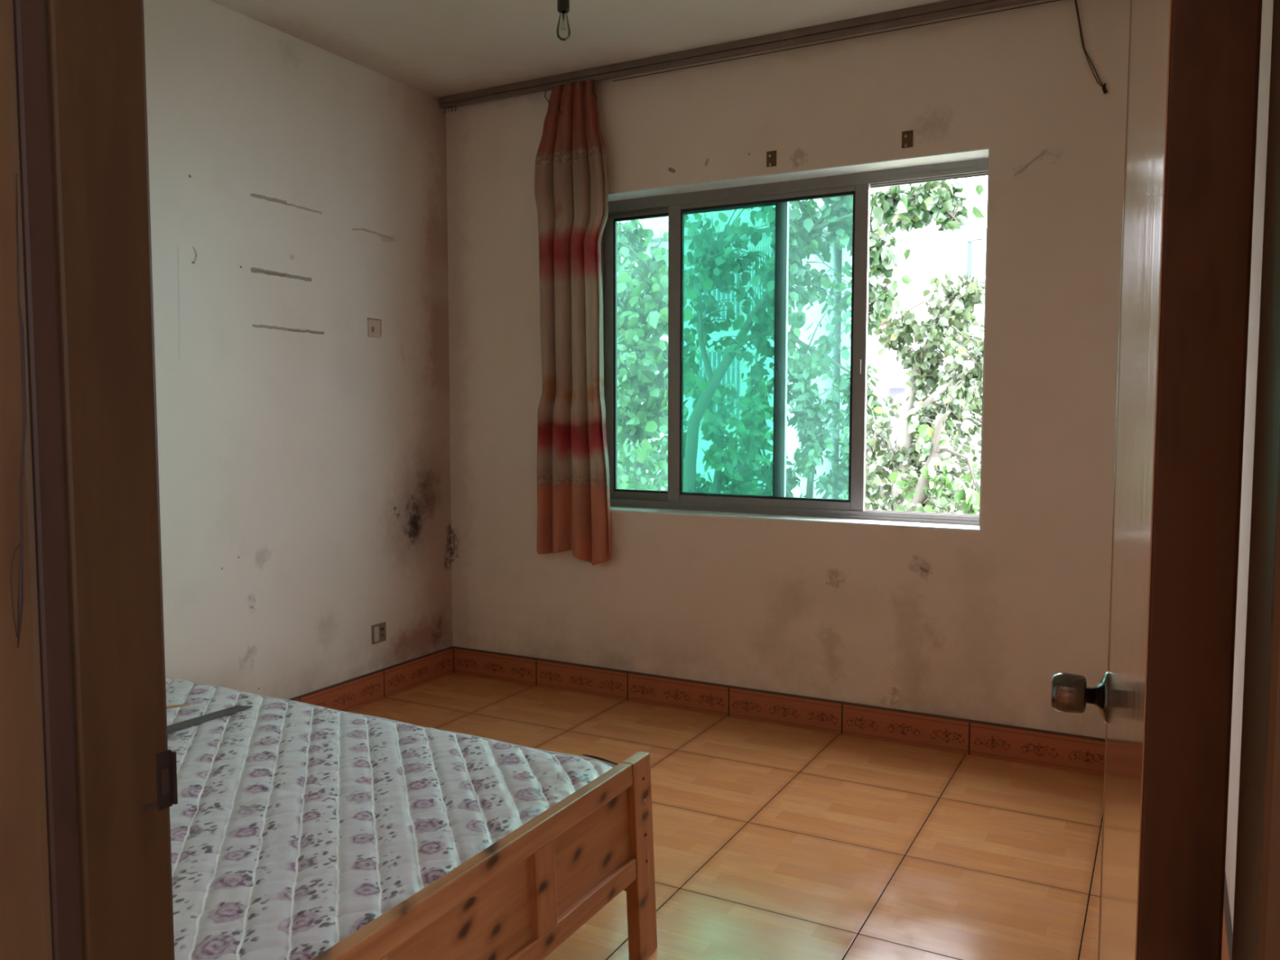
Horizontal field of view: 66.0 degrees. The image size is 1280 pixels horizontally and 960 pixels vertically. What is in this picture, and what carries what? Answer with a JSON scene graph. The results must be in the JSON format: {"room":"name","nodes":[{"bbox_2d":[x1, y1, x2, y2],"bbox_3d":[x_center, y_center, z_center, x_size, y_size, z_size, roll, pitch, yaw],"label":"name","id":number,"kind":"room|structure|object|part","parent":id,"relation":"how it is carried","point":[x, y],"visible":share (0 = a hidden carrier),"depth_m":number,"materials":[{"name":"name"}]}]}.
{"room":"bedroom","nodes":[
{"label":"bedroom","id":0,"kind":"room"},
{"bbox_2d":[143,0,452,699],"bbox_3d":[-1.781,-0.343,3.552,0.200,2.820,3.640,2,4,28],"label":"wall","id":1,"kind":"structure","parent":0,"point":[298,193],"depth_m":4.02,"materials":[{"name":"paint"}]},
{"bbox_2d":[288,646,453,711],"bbox_3d":[-1.718,1.004,3.540,0.012,0.135,3.258,2,4,28],"label":"baseboard","id":2,"kind":"structure","parent":1,"relation":"attached to","point":[361,691],"depth_m":4.52,"materials":[{"name":"tile"}]},
{"bbox_2d":[367,318,381,337],"bbox_3d":[-1.189,-0.680,4.414,0.007,0.082,0.082,2,4,28],"label":"blank wall plate","id":3,"kind":"object","parent":1,"relation":"attached to","point":[374,325],"visible":1,"depth_m":4.41,"materials":[{"name":"white plastic"}]},
{"bbox_2d":[371,622,386,644],"bbox_3d":[-1.191,0.699,4.502,0.011,0.086,0.086,2,4,28],"label":"power socket","id":4,"kind":"object","parent":1,"relation":"attached to","point":[379,630],"visible":1,"depth_m":4.50,"materials":[{"name":"plastic"}]},
{"bbox_2d":[209,0,946,97],"bbox_3d":[-0.233,-1.658,1.264,5.000,0.120,6.040,2,4,28],"label":"ceiling","id":5,"kind":"structure","parent":0,"point":[436,48],"depth_m":3.86,"materials":[{"name":"paint"}]},
{"bbox_2d":[555,0,570,40],"bbox_3d":[-0.239,-1.548,3.072,0.060,0.346,0.060,2,4,28],"label":"hanging bulb","id":6,"kind":"object","parent":5,"relation":"hanging from","point":[563,6],"visible":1,"depth_m":3.08,"materials":[{"name":"clear glass"}]},
{"bbox_3d":[-0.239,-1.437,3.080,0.010,0.062,0.015,-2,5,-31],"label":"filament stem","id":7,"kind":"part","parent":6,"relation":"part of","materials":[{"name":"glass"}]},
{"bbox_2d":[557,0,569,13],"bbox_3d":[-0.239,-1.502,3.076,0.038,0.078,0.038,2,4,28],"label":"socket","id":8,"kind":"object","parent":6,"relation":"attached to","point":[563,6],"depth_m":3.06,"materials":[{"name":"black plastic"}]},
{"bbox_2d":[438,0,1059,113],"bbox_3d":[0.492,-1.746,3.976,3.288,0.072,0.044,2,4,28],"label":"track","id":9,"kind":"object","parent":5,"relation":"attached to","point":[948,8],"visible":1,"depth_m":3.99,"materials":[{"name":"grey metal"}]},
{"bbox_2d":[533,79,611,565],"bbox_3d":[-0.316,-0.688,4.463,0.405,2.152,0.083,2,4,28],"label":"curtain","id":10,"kind":"object","parent":9,"relation":"hanging from","point":[571,188],"visible":1,"depth_m":4.44,"materials":[{"name":"fabric"}]},
{"bbox_2d":[1074,0,1107,93],"bbox_3d":[1.575,-1.530,3.451,0.125,0.362,0.024,1,4,19],"label":"wire","id":11,"kind":"object","parent":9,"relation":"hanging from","point":[1104,88],"visible":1,"depth_m":3.46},
{"bbox_2d":[346,672,1103,959],"bbox_3d":[-0.235,1.276,1.466,5.000,0.120,6.040,2,4,28],"label":"floor","id":12,"kind":"structure","parent":0,"point":[771,842],"depth_m":3.05,"materials":[{"name":"brown tile"}]},
{"bbox_2d":[311,751,657,959],"bbox_3d":[-1.198,0.759,2.258,2.062,0.799,1.414,2,4,28],"label":"bed","id":13,"kind":"object","parent":12,"relation":"on","point":[523,895],"visible":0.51,"depth_m":1.99,"materials":[{"name":"brown wood"}]},
{"bbox_2d":[165,676,617,959],"bbox_3d":[-1.207,0.787,2.266,1.972,0.216,1.377,2,4,28],"label":"mattress","id":14,"kind":"object","parent":13,"relation":"on","point":[295,826],"depth_m":2.09,"materials":[{"name":"fabric"}]},
{"bbox_2d":[166,703,189,709],"bbox_3d":[-1.388,0.640,2.730,0.256,0.014,0.014,-2,5,-31],"label":"wooden stick","id":15,"kind":"object","parent":14,"relation":"on","point":[182,704],"visible":0.24,"depth_m":2.78,"materials":[{"name":"beige wood"}]},
{"bbox_3d":[-1.233,0.656,2.621,0.042,0.004,0.444,2,5,31],"label":"flat strip","id":16,"kind":"part","parent":14,"relation":"part of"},
{"bbox_3d":[-0.321,0.844,1.792,0.016,0.175,0.420,2,4,28],"label":"panel","id":17,"kind":"part","parent":13,"relation":"part of","materials":[{"name":"brown wood"}]},
{"bbox_3d":[-0.315,0.956,1.796,0.034,0.051,1.238,2,4,28],"label":"rail","id":18,"kind":"part","parent":13,"relation":"part of","materials":[{"name":"brown wood"}]},
{"bbox_3d":[-0.108,0.817,2.188,0.016,0.175,0.337,2,4,28],"label":"panel","id":19,"kind":"part","parent":13,"relation":"part of","materials":[{"name":"brown wood"}]},
{"bbox_3d":[-0.001,0.908,2.378,0.056,0.487,0.088,2,4,28],"label":"post","id":20,"kind":"part","parent":13,"relation":"part of","materials":[{"name":"brown wood"}]},
{"bbox_2d":[445,0,1130,738],"bbox_3d":[0.574,-0.386,4.216,3.320,2.820,0.240,2,4,28],"label":"wall","id":21,"kind":"structure","parent":0,"point":[977,626],"depth_m":3.91,"materials":[{"name":"paint"}]},
{"bbox_2d":[766,150,776,167],"bbox_3d":[0.537,-1.314,4.031,0.042,0.062,0.009,2,4,28],"label":"plate","id":22,"kind":"object","parent":21,"relation":"attached to","point":[771,155],"visible":1,"depth_m":4.03,"materials":[{"name":"metal"}]},
{"bbox_2d":[452,645,1105,776],"bbox_3d":[0.513,0.961,4.197,3.320,0.135,0.012,2,4,28],"label":"baseboard","id":23,"kind":"structure","parent":21,"relation":"attached to","point":[1047,748],"depth_m":4.09,"materials":[{"name":"tile"}]},
{"bbox_2d":[600,146,990,532],"bbox_3d":[0.559,-0.551,4.210,1.789,1.430,0.246,2,4,28],"label":"window","id":24,"kind":"structure","parent":21,"relation":"in","point":[856,180],"depth_m":4.23,"materials":[{"name":"metal"}]},
{"bbox_3d":[0.234,-0.567,4.465,0.904,1.343,0.024,2,4,28],"label":"sash","id":25,"kind":"part","parent":24,"relation":"part of","materials":[{"name":"glass"}]},
{"bbox_3d":[0.531,-0.553,4.260,0.907,1.343,0.024,2,4,28],"label":"sash","id":26,"kind":"part","parent":24,"relation":"part of","materials":[{"name":"glass"}]},
{"bbox_3d":[0.557,0.156,4.258,1.788,0.012,0.246,2,4,28],"label":"sill","id":27,"kind":"part","parent":24,"relation":"part of","materials":[{"name":"paint"}]},
{"bbox_2d":[901,129,913,147],"bbox_3d":[1.022,-1.304,3.771,0.042,0.062,0.009,2,4,28],"label":"plate","id":28,"kind":"object","parent":21,"relation":"attached to","point":[907,136],"visible":1,"depth_m":3.77,"materials":[{"name":"metal"}]},
{"bbox_2d":[1225,0,1273,929],"bbox_3d":[1.283,-0.227,1.906,0.120,2.820,3.650,2,4,28],"label":"wall","id":29,"kind":"structure","parent":0,"point":[1267,5],"depth_m":2.31,"materials":[{"name":"paint"}]},
{"bbox_2d":[1221,875,1232,959],"bbox_3d":[1.197,1.114,1.980,0.012,0.135,3.258,2,4,28],"label":"baseboard","id":30,"kind":"structure","parent":29,"relation":"attached to","point":[1227,934],"depth_m":2.29,"materials":[{"name":"tile"}]},
{"bbox_3d":[-1.151,-0.182,1.222,3.520,2.820,0.140,2,4,28],"label":"wall","id":31,"kind":"structure","parent":0,"visible":0},
{"bbox_2d":[0,0,1279,959],"bbox_3d":[-0.149,0.226,0.683,1.038,2.079,0.192,2,4,28],"label":"door frame","id":32,"kind":"structure","parent":31,"relation":"attached to","point":[88,771],"depth_m":0.86,"materials":[{"name":"brown paint"}]},
{"bbox_3d":[-0.582,0.215,0.847,0.121,2.079,0.072,2,4,28],"label":"casing","id":33,"kind":"part","parent":32,"relation":"part of","materials":[{"name":"brown paint"}]},
{"bbox_3d":[-0.457,0.290,0.953,0.007,0.056,0.018,2,4,28],"label":"strike plate","id":34,"kind":"part","parent":32,"relation":"part of","materials":[{"name":"metal"}]},
{"bbox_2d":[1051,0,1262,959],"bbox_3d":[0.453,0.234,0.966,0.112,2.003,0.860,2,4,24],"label":"door","id":35,"kind":"structure","parent":31,"relation":"in","point":[1163,699],"depth_m":0.55,"materials":[{"name":"brown wood"}]},
{"bbox_3d":[0.582,0.286,1.319,0.056,0.053,0.053,2,4,24],"label":"knob","id":36,"kind":"part","parent":35,"relation":"part of","materials":[{"name":"metal"}]},
{"label":"outside","id":37,"kind":"structure","parent":0,"visible":0},
{"bbox_3d":[9.224,4.322,45.420,100.000,0.200,79.700,2,4,28],"label":"ground","id":38,"kind":"structure","parent":37,"visible":0},
{"bbox_2d":[617,219,704,489],"bbox_3d":[-0.576,1.595,11.109,3.193,9.919,1.723,2,4,28],"label":"tree","id":39,"kind":"object","parent":38,"relation":"on","point":[633,235],"visible":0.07,"depth_m":10.40,"materials":[{"name":"green plant"}]},
{"bbox_2d":[617,231,713,490],"bbox_3d":[0.028,2.622,6.501,0.673,8.479,1.076,-3,5,-36],"label":"tree","id":40,"kind":"object","parent":38,"relation":"on","point":[638,422],"visible":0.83,"depth_m":6.17,"materials":[{"name":"green plant"}]},
{"bbox_2d":[652,374,773,495],"bbox_3d":[0.819,2.575,12.556,1.440,7.803,2.217,-3,5,-42],"label":"bushy tree","id":41,"kind":"object","parent":38,"relation":"on","point":[757,410],"visible":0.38,"depth_m":12.02,"materials":[{"name":"green plant"}]},
{"bbox_2d":[724,347,888,509],"bbox_3d":[2.229,2.237,13.642,2.516,8.278,1.630,2,4,28],"label":"bushy tree","id":42,"kind":"object","parent":38,"relation":"on","point":[811,415],"visible":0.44,"depth_m":13.13,"materials":[{"name":"green plant"}]},
{"bbox_2d":[666,177,985,492],"bbox_3d":[1.091,1.851,8.134,3.290,9.842,1.584,2,4,28],"label":"shade tree","id":43,"kind":"object","parent":38,"relation":"on","point":[892,206],"visible":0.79,"depth_m":7.68,"materials":[{"name":"green plant"}]},
{"bbox_2d":[839,266,985,514],"bbox_3d":[2.308,2.475,8.120,1.323,8.573,1.354,2,4,28],"label":"broadleaf tree","id":44,"kind":"object","parent":38,"relation":"on","point":[960,393],"visible":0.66,"depth_m":7.84,"materials":[{"name":"green plant"}]},
{"bbox_2d":[838,223,986,515],"bbox_3d":[6.325,0.693,19.351,3.729,10.605,5.840,2,4,28],"label":"building","id":45,"kind":"structure","parent":38,"relation":"on","point":[933,251],"depth_m":17.56,"materials":[{"name":"concrete"}]},
{"bbox_2d":[888,409,980,515],"bbox_3d":[1.874,3.208,6.580,0.787,7.340,0.608,2,4,28],"label":"tree","id":46,"kind":"object","parent":38,"relation":"on","point":[920,500],"visible":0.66,"depth_m":6.31,"materials":[{"name":"green plant"}]}
]}

